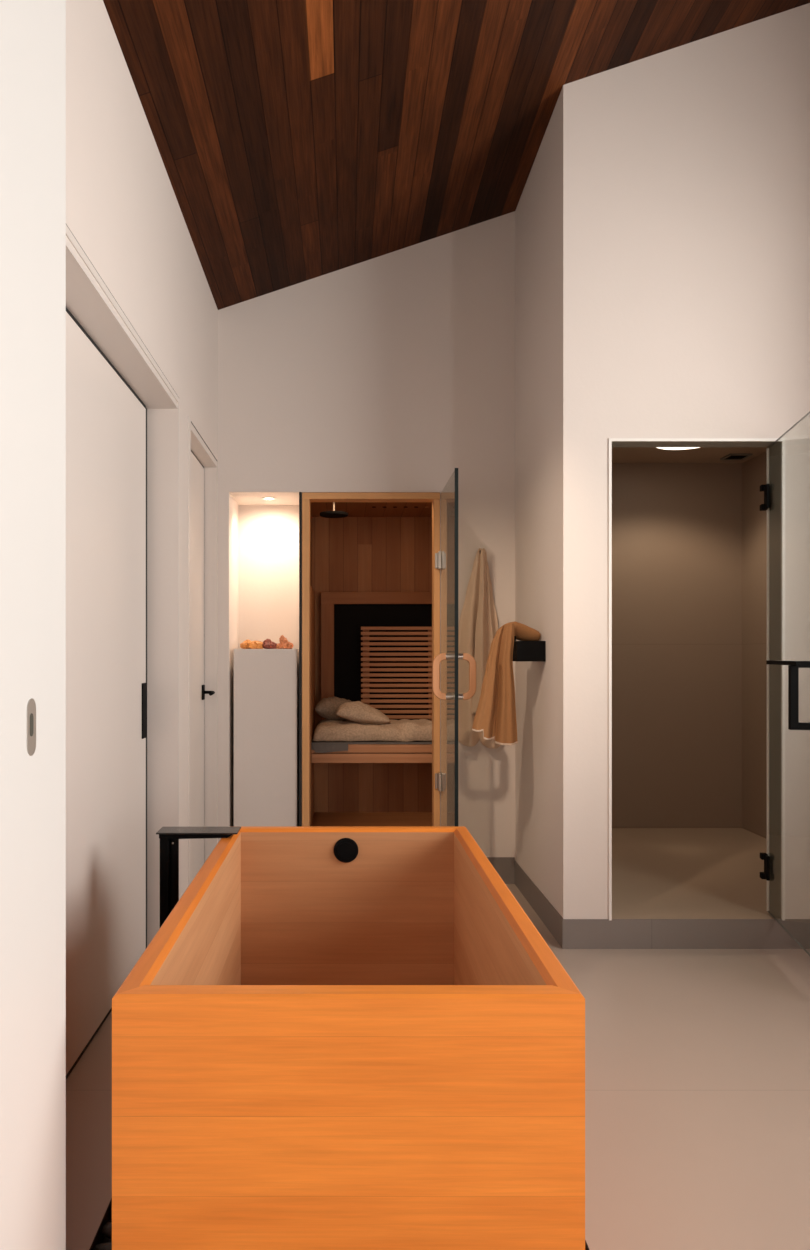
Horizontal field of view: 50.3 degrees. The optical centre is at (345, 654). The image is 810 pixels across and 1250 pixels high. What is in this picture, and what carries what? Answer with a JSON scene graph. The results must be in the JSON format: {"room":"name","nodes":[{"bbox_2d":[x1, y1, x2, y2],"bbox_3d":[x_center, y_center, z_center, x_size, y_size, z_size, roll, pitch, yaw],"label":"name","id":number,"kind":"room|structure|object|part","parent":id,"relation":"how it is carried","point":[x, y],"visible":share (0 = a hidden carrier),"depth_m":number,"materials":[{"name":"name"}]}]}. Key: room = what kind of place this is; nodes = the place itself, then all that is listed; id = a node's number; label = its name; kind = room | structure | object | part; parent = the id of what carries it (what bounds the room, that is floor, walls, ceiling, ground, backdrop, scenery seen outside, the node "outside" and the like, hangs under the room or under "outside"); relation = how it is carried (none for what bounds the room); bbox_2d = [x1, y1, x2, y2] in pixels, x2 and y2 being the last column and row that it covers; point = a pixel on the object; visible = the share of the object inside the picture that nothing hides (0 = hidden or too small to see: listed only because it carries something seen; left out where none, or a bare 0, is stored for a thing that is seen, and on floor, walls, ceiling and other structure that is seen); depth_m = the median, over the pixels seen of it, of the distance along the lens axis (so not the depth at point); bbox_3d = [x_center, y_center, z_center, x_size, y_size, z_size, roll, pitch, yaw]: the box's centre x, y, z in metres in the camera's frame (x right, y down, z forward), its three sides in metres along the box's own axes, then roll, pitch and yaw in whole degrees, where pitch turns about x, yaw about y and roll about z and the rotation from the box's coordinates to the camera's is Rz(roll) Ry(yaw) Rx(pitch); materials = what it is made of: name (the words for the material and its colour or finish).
{"room":"bathroom","nodes":[
{"label":"bathroom","id":0,"kind":"room"},
{"bbox_2d":[103,1237,111,1242],"bbox_3d":[-0.014,1.315,2.180,1.052,0.030,1.680,0,0,0],"label":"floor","id":1,"kind":"structure","parent":0,"point":[106,1240],"depth_m":1.91,"materials":[{"name":"black"}]},
{"bbox_2d":[93,1242,111,1249],"bbox_3d":[-0.507,1.268,1.830,0.054,0.029,0.058,0,0,-34],"label":"pebble","id":2,"kind":"object","parent":1,"relation":"on","point":[102,1246],"visible":0.67,"depth_m":1.83,"materials":[{"name":"black stone"}]},
{"bbox_2d":[102,1222,111,1238],"bbox_3d":[-0.507,1.268,1.894,0.058,0.030,0.054,0,0,2],"label":"pebble","id":3,"kind":"object","parent":1,"relation":"on","point":[107,1228],"visible":0.39,"depth_m":1.88,"materials":[{"name":"black stone"}]},
{"bbox_2d":[108,1209,111,1220],"bbox_3d":[-0.510,1.269,1.963,0.071,0.034,0.042,0,0,-17],"label":"pebble","id":4,"kind":"object","parent":1,"relation":"on","point":[110,1212],"visible":0.12,"depth_m":1.95,"materials":[{"name":"black stone"}]},
{"bbox_2d":[66,0,217,945],"bbox_3d":[-0.756,-0.349,1.250,0.488,3.198,6.900,0,0,0],"label":"wall","id":5,"kind":"structure","parent":0,"point":[123,210],"depth_m":3.58,"materials":[{"name":"white paint"}]},
{"bbox_2d":[0,0,65,1249],"bbox_3d":[-0.487,-0.278,0.771,0.038,3.044,1.343,0,0,0],"label":"door","id":6,"kind":"structure","parent":5,"relation":"in","point":[32,32],"depth_m":1.29,"materials":[{"name":"white paint"}]},
{"bbox_3d":[-0.469,0.107,1.283,0.002,0.085,0.035,0,0,0],"label":"flush pull","id":7,"kind":"part","parent":6,"relation":"part of","materials":[{"name":"metal"}]},
{"bbox_2d":[66,312,146,1074],"bbox_3d":[-0.844,0.113,2.796,0.051,2.250,1.484,0,0,0],"label":"door","id":8,"kind":"structure","parent":5,"relation":"in","point":[106,685],"depth_m":2.91,"materials":[{"name":"paint"}]},
{"bbox_3d":[-0.821,0.226,3.501,0.006,0.224,0.069,0,0,0],"label":"edge pull","id":9,"kind":"part","parent":8,"relation":"part of","materials":[{"name":"black metal"}]},
{"bbox_2d":[66,307,146,1078],"bbox_3d":[-0.852,0.100,2.816,0.057,2.300,1.532,0,0,0],"label":"trim","id":10,"kind":"structure","parent":5,"relation":"attached to","point":[67,310],"depth_m":3.52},
{"bbox_2d":[66,224,177,395],"bbox_3d":[-0.699,-1.074,2.816,0.002,0.003,1.571,0,0,0],"label":"trim","id":11,"kind":"structure","parent":5,"relation":"attached to","point":[66,224],"depth_m":2.62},
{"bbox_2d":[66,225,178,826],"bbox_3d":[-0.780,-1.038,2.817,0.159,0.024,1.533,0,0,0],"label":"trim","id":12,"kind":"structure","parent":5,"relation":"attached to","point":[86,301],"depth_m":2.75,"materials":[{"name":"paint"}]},
{"bbox_2d":[188,416,190,885],"bbox_3d":[-0.699,0.095,3.840,0.003,2.310,0.050,0,0,0],"label":"trim","id":13,"kind":"structure","parent":5,"relation":"attached to","point":[189,419],"depth_m":3.83,"materials":[{"name":"paint"}]},
{"bbox_2d":[191,452,214,881],"bbox_3d":[-0.757,0.114,4.266,0.116,2.252,0.799,0,0,0],"label":"door","id":14,"kind":"structure","parent":5,"relation":"in","point":[198,692],"depth_m":4.46,"materials":[{"name":"paint"}]},
{"bbox_3d":[-0.730,0.202,4.554,0.063,0.021,0.129,0,0,0],"label":"lever","id":15,"kind":"part","parent":14,"relation":"part of","materials":[{"name":"black metal"}]},
{"bbox_2d":[191,422,217,466],"bbox_3d":[-0.780,-1.035,4.269,0.159,0.030,0.807,0,0,0],"label":"trim","id":16,"kind":"structure","parent":5,"relation":"attached to","point":[200,450],"depth_m":4.31,"materials":[{"name":"paint"}]},
{"bbox_2d":[89,1198,588,1249],"bbox_3d":[-0.014,1.275,2.180,1.052,0.050,1.680,0,0,0],"label":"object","id":17,"kind":"structure","parent":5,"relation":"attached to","point":[99,1237],"depth_m":1.89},
{"bbox_2d":[310,512,311,585],"bbox_3d":[-0.233,0.156,5.250,0.014,2.188,0.900,0,0,0],"label":"wall","id":18,"kind":"structure","parent":0,"point":[310,512],"depth_m":5.47,"materials":[{"name":"brown wood"}]},
{"bbox_2d":[310,586,314,825],"bbox_3d":[-0.213,0.294,5.265,0.025,1.388,0.630,0,0,0],"label":"surround","id":19,"kind":"object","parent":18,"relation":"attached to","point":[312,593],"visible":0.53,"depth_m":5.15,"materials":[{"name":"brown wood"}]},
{"bbox_2d":[218,211,514,856],"bbox_3d":[-0.037,-0.588,4.750,1.925,3.676,0.100,0,0,0],"label":"wall","id":20,"kind":"structure","parent":0,"point":[394,371],"depth_m":4.70,"materials":[{"name":"white paint"}]},
{"bbox_2d":[231,496,298,825],"bbox_3d":[-0.460,0.165,4.928,0.440,2.170,0.444,0,0,0],"label":"wall niche","id":21,"kind":"object","parent":20,"relation":"in","point":[264,533],"visible":0.29,"depth_m":5.11,"materials":[{"name":"white paint"}]},
{"bbox_2d":[262,497,275,499],"bbox_3d":[-0.438,-0.889,4.885,0.084,0.006,0.084,0,0,0],"label":"recessed light","id":22,"kind":"object","parent":21,"relation":"attached to","point":[263,498],"visible":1,"depth_m":4.88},
{"bbox_2d":[299,492,301,825],"bbox_3d":[-0.249,0.180,4.701,0.013,2.140,0.010,0,0,0],"label":"trim","id":23,"kind":"structure","parent":20,"relation":"attached to","point":[300,493],"depth_m":4.70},
{"bbox_2d":[302,499,439,825],"bbox_3d":[0.137,0.149,4.747,0.754,2.002,0.106,0,0,0],"label":"trim","id":24,"kind":"structure","parent":20,"relation":"attached to","point":[305,502],"depth_m":4.69,"materials":[{"name":"brown wood"}]},
{"bbox_2d":[302,492,439,501],"bbox_3d":[0.137,-0.870,4.747,0.754,0.036,0.106,0,0,0],"label":"trim","id":25,"kind":"structure","parent":20,"relation":"attached to","point":[312,496],"depth_m":4.69,"materials":[{"name":"brown wood"}]},
{"bbox_2d":[432,468,475,825],"bbox_3d":[0.520,0.115,4.373,0.209,1.990,0.657,0,0,0],"label":"door","id":26,"kind":"structure","parent":20,"relation":"in","point":[446,559],"depth_m":4.25,"materials":[{"name":"glass"}]},
{"bbox_3d":[0.448,0.103,4.130,0.064,0.226,0.028,0,0,0],"label":"handle","id":27,"kind":"part","parent":26,"relation":"part of","materials":[{"name":"brown wood"}]},
{"bbox_3d":[0.520,0.115,4.370,0.008,1.990,0.641,0,0,0],"label":"pane","id":28,"kind":"part","parent":26,"relation":"part of","materials":[{"name":"clear glass"}]},
{"bbox_3d":[0.592,0.103,4.130,0.064,0.226,0.028,0,0,0],"label":"handle","id":29,"kind":"part","parent":26,"relation":"part of","materials":[{"name":"brown wood"}]},
{"bbox_2d":[487,857,514,883],"bbox_3d":[0.741,1.177,4.698,0.361,0.145,0.004,0,0,0],"label":"baseboard","id":30,"kind":"structure","parent":20,"relation":"attached to","point":[504,866],"depth_m":4.70,"materials":[{"name":"grey tile"}]},
{"bbox_3d":[0.728,-0.555,4.670,0.012,0.022,0.058,0,0,0],"label":"wall hook","id":31,"kind":"object","parent":20,"relation":"attached to","visible":0},
{"bbox_2d":[458,548,499,748],"bbox_3d":[0.728,-0.037,4.627,0.251,1.080,0.136,0,0,0],"label":"towel","id":32,"kind":"object","parent":31,"relation":"hanging from","point":[478,623],"visible":0.76,"depth_m":4.62,"materials":[{"name":"beige fabric"}]},
{"bbox_2d":[310,502,431,516],"bbox_3d":[0.189,-0.923,5.250,0.830,0.030,0.900,0,0,0],"label":"ceiling","id":33,"kind":"structure","parent":0,"point":[354,509],"depth_m":5.33,"materials":[{"name":"brown wood"}]},
{"bbox_2d":[320,502,347,517],"bbox_3d":[-0.070,-0.856,4.980,0.165,0.102,0.165,0,0,0],"label":"shower head","id":34,"kind":"object","parent":33,"relation":"hanging from","point":[327,514],"visible":0.94,"depth_m":4.94,"materials":[{"name":"black metal"}]},
{"bbox_2d":[311,812,431,825],"bbox_3d":[0.189,1.003,5.200,0.830,0.030,0.920,0,0,0],"label":"floor","id":35,"kind":"structure","parent":0,"point":[319,818],"depth_m":5.17,"materials":[{"name":"brown wood"}]},
{"bbox_2d":[312,517,431,728],"bbox_3d":[0.189,0.040,5.680,0.830,1.896,0.040,0,0,0],"label":"wall","id":36,"kind":"structure","parent":0,"point":[350,554],"depth_m":5.66,"materials":[{"name":"brown wood"}]},
{"bbox_2d":[321,592,431,720],"bbox_3d":[0.218,0.289,5.627,0.763,1.398,0.063,0,0,0],"label":"heater","id":37,"kind":"object","parent":36,"relation":"attached to","point":[343,614],"visible":0.52,"depth_m":5.62,"materials":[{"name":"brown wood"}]},
{"bbox_2d":[314,763,431,811],"bbox_3d":[0.189,0.819,5.412,0.830,0.338,0.025,0,0,0],"label":"wall","id":38,"kind":"structure","parent":0,"point":[338,787],"depth_m":5.40,"materials":[{"name":"brown wood"}]},
{"bbox_2d":[66,884,809,1249],"bbox_3d":[0.775,1.310,1.900,3.550,0.120,8.200,0,0,0],"label":"floor","id":39,"kind":"structure","parent":0,"point":[697,1061],"depth_m":2.39,"materials":[{"name":"tile"}]},
{"bbox_2d":[156,827,240,926],"bbox_3d":[-0.476,0.904,2.748,0.271,0.692,0.105,0,0,0],"label":"tub filler","id":40,"kind":"object","parent":39,"relation":"on","point":[169,837],"visible":0.54,"depth_m":2.72,"materials":[{"name":"black metal"}]},
{"bbox_3d":[-0.575,0.903,2.735,0.029,0.670,0.040,0,0,0],"label":"post","id":41,"kind":"part","parent":40,"relation":"part of","materials":[{"name":"black metal"}]},
{"bbox_3d":[-0.471,0.572,2.748,0.238,0.018,0.073,0,0,0],"label":"spout","id":42,"kind":"part","parent":40,"relation":"part of","materials":[{"name":"black metal"}]},
{"bbox_3d":[-0.469,0.561,2.750,0.256,0.005,0.100,0,0,0],"label":"plate","id":43,"kind":"part","parent":40,"relation":"part of","materials":[{"name":"black metal"}]},
{"bbox_2d":[234,649,298,825],"bbox_3d":[-0.444,0.609,4.890,0.347,1.283,0.340,0,0,0],"label":"half wall","id":44,"kind":"structure","parent":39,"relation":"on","point":[266,681],"depth_m":4.72,"materials":[{"name":"white paint"}]},
{"bbox_2d":[240,640,263,648],"bbox_3d":[-0.524,-0.060,4.796,0.128,0.053,0.075,0,0,21],"label":"specimen","id":45,"kind":"object","parent":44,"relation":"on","point":[247,644],"visible":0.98,"depth_m":4.78,"materials":[{"name":"orange stone"}]},
{"bbox_2d":[262,639,276,648],"bbox_3d":[-0.425,-0.063,4.802,0.071,0.059,0.092,0,0,43],"label":"specimen","id":46,"kind":"object","parent":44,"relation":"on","point":[267,644],"visible":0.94,"depth_m":4.78,"materials":[{"name":"brown stone"}]},
{"bbox_2d":[276,635,292,648],"bbox_3d":[-0.343,-0.072,4.798,0.100,0.078,0.056,0,0,0],"label":"specimen","id":47,"kind":"object","parent":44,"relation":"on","point":[284,643],"visible":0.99,"depth_m":4.79,"materials":[{"name":"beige stone"}]},
{"bbox_2d":[112,826,584,1249],"bbox_3d":[0.004,0.954,2.179,0.802,0.753,1.442,0,0,0],"label":"bathtub","id":48,"kind":"object","parent":39,"relation":"on","point":[334,1037],"visible":1,"depth_m":1.46,"materials":[{"name":"orange wood"}]},
{"bbox_3d":[-0.373,0.954,2.179,0.048,0.753,1.442,0,0,0],"label":"panel","id":49,"kind":"part","parent":48,"relation":"part of","materials":[{"name":"brown wood"}]},
{"bbox_3d":[0.004,0.954,2.876,0.802,0.753,0.048,0,0,0],"label":"panel","id":50,"kind":"part","parent":48,"relation":"part of","materials":[{"name":"brown wood"}]},
{"bbox_3d":[0.004,0.954,1.482,0.802,0.753,0.048,0,0,0],"label":"panel","id":51,"kind":"part","parent":48,"relation":"part of","materials":[{"name":"brown wood"}]},
{"bbox_3d":[0.382,0.954,2.179,0.048,0.753,1.442,0,0,0],"label":"panel","id":52,"kind":"part","parent":48,"relation":"part of","materials":[{"name":"brown wood"}]},
{"bbox_2d":[103,0,809,309],"bbox_3d":[0.775,-2.426,1.800,3.550,1.282,8.400,0,0,0],"label":"ceiling","id":53,"kind":"structure","parent":0,"point":[297,141],"depth_m":3.43,"materials":[{"name":"brown wood"}]},
{"bbox_2d":[515,79,580,918],"bbox_3d":[0.963,-0.601,4.830,0.075,3.701,2.340,0,0,0],"label":"wall","id":54,"kind":"structure","parent":0,"point":[548,210],"depth_m":3.87,"materials":[{"name":"white paint"}]},
{"bbox_2d":[513,636,545,660],"bbox_3d":[0.858,-0.046,4.065,0.132,0.152,0.170,0,0,0],"label":"towel rack","id":55,"kind":"object","parent":54,"relation":"attached to","point":[522,650],"visible":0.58,"depth_m":3.98,"materials":[{"name":"black metal"}]},
{"bbox_2d":[472,621,540,745],"bbox_3d":[0.760,0.130,4.029,0.340,0.576,0.106,0,0,-27],"label":"towel","id":56,"kind":"object","parent":55,"relation":"hanging from","point":[495,715],"visible":1,"depth_m":3.98,"materials":[{"name":"brown fabric"}]},
{"bbox_2d":[515,861,563,948],"bbox_3d":[0.923,1.186,4.176,0.004,0.128,1.040,0,0,0],"label":"baseboard","id":57,"kind":"structure","parent":54,"relation":"attached to","point":[543,908],"depth_m":4.06,"materials":[{"name":"grey tile"}]},
{"bbox_2d":[612,451,766,838],"bbox_3d":[1.840,-0.061,4.736,1.680,2.378,1.928,0,0,0],"label":"wall","id":58,"kind":"structure","parent":0,"point":[689,540],"depth_m":5.60,"materials":[{"name":"paint"}]},
{"bbox_2d":[760,412,809,955],"bbox_3d":[1.736,0.107,3.426,0.088,2.028,0.750,0,0,12],"label":"shower door","id":59,"kind":"structure","parent":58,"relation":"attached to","point":[793,666],"depth_m":3.72,"materials":[{"name":"clear glass"}]},
{"bbox_3d":[1.709,0.149,3.319,0.080,0.254,0.390,0,0,12],"label":"handle","id":60,"kind":"part","parent":59,"relation":"part of","materials":[{"name":"black metal"}]},
{"bbox_2d":[612,447,767,462],"bbox_3d":[1.840,-1.275,4.736,1.680,0.050,1.928,0,0,0],"label":"ceiling","id":61,"kind":"structure","parent":0,"point":[619,454],"depth_m":5.36,"materials":[{"name":"paint"}]},
{"bbox_2d":[655,447,699,449],"bbox_3d":[1.970,-1.240,4.990,0.370,0.018,0.370,0,0,0],"label":"recessed light","id":62,"kind":"object","parent":61,"relation":"in","point":[665,448],"visible":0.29,"depth_m":5.13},
{"bbox_2d":[720,453,752,459],"bbox_3d":[2.450,-1.244,5.400,0.140,0.009,0.140,0,0,0],"label":"ceiling vent","id":63,"kind":"object","parent":61,"relation":"in","point":[732,456],"visible":1,"depth_m":5.38,"materials":[{"name":"metal"}]},
{"bbox_2d":[726,455,747,458],"bbox_3d":[2.450,-1.245,5.399,0.110,0.006,0.097,0,0,0],"label":"grille","id":64,"kind":"object","parent":63,"relation":"attached to","point":[727,456],"depth_m":5.38,"materials":[{"name":"black metal"}]},
{"bbox_2d":[581,3,809,918],"bbox_3d":[1.775,-0.859,3.716,1.550,4.217,0.112,0,0,0],"label":"wall","id":65,"kind":"structure","parent":0,"point":[695,156],"depth_m":3.66,"materials":[{"name":"white paint"}]},
{"bbox_2d":[564,919,809,948],"bbox_3d":[1.587,1.187,3.714,1.325,0.126,0.116,0,0,0],"label":"baseboard","id":66,"kind":"structure","parent":65,"relation":"attached to","point":[578,933],"depth_m":3.66,"materials":[{"name":"grey tile"}]},
{"bbox_2d":[608,438,784,919],"bbox_3d":[1.492,0.106,3.719,0.737,2.043,0.106,0,0,0],"label":"trim","id":67,"kind":"structure","parent":65,"relation":"attached to","point":[775,449],"depth_m":3.72,"materials":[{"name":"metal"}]},
{"bbox_2d":[612,828,779,918],"bbox_3d":[1.840,1.189,4.681,1.680,0.122,2.039,0,0,0],"label":"floor","id":68,"kind":"structure","parent":0,"point":[658,873],"depth_m":4.42,"materials":[{"name":"tile"}]},
{"bbox_3d":[0.619,0.156,5.250,0.030,2.188,0.900,0,0,0],"label":"wall","id":69,"kind":"structure","parent":0,"visible":0},
{"bbox_2d":[311,744,431,762],"bbox_3d":[0.200,0.570,5.281,0.800,0.110,0.618,0,0,0],"label":"bench","id":70,"kind":"object","parent":69,"relation":"attached to","point":[356,753],"visible":0.38,"depth_m":4.97,"materials":[{"name":"brown wood"}]},
{"bbox_2d":[311,741,431,752],"bbox_3d":[0.199,0.535,5.209,0.797,0.058,0.501,0,0,0],"label":"blanket","id":71,"kind":"object","parent":70,"relation":"on","point":[317,746],"visible":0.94,"depth_m":4.96,"materials":[{"name":"grey fabric"}]},
{"bbox_2d":[312,719,431,741],"bbox_3d":[0.198,0.448,5.218,0.785,0.127,0.465,0,0,0],"label":"mattress","id":72,"kind":"object","parent":71,"relation":"on","point":[403,730],"visible":0.82,"depth_m":5.00,"materials":[{"name":"fabric"}]},
{"bbox_2d":[315,696,351,720],"bbox_3d":[-0.058,0.331,5.310,0.265,0.150,0.220,0,0,0],"label":"pillow","id":73,"kind":"object","parent":72,"relation":"on","point":[326,708],"visible":0.74,"depth_m":5.22,"materials":[{"name":"grey fabric"}]},
{"bbox_2d":[336,701,390,723],"bbox_3d":[0.102,0.343,5.115,0.320,0.139,0.170,0,0,0],"label":"pillow","id":74,"kind":"object","parent":72,"relation":"on","point":[357,711],"visible":1,"depth_m":5.05,"materials":[{"name":"fabric"}]},
{"bbox_3d":[0.200,0.598,4.985,0.800,0.054,0.026,0,0,0],"label":"rail","id":75,"kind":"part","parent":70,"relation":"part of","materials":[{"name":"brown wood"}]},
{"bbox_3d":[0.200,0.540,4.976,0.800,0.050,0.008,0,0,0],"label":"rail","id":76,"kind":"part","parent":70,"relation":"part of","materials":[{"name":"brown wood"}]},
{"bbox_2d":[361,627,431,720],"bbox_3d":[0.340,0.167,5.516,0.487,0.697,0.092,0,0,0],"label":"slatted backrest","id":77,"kind":"object","parent":70,"relation":"on","point":[365,633],"visible":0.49,"depth_m":5.50,"materials":[{"name":"brown wood"}]}
]}

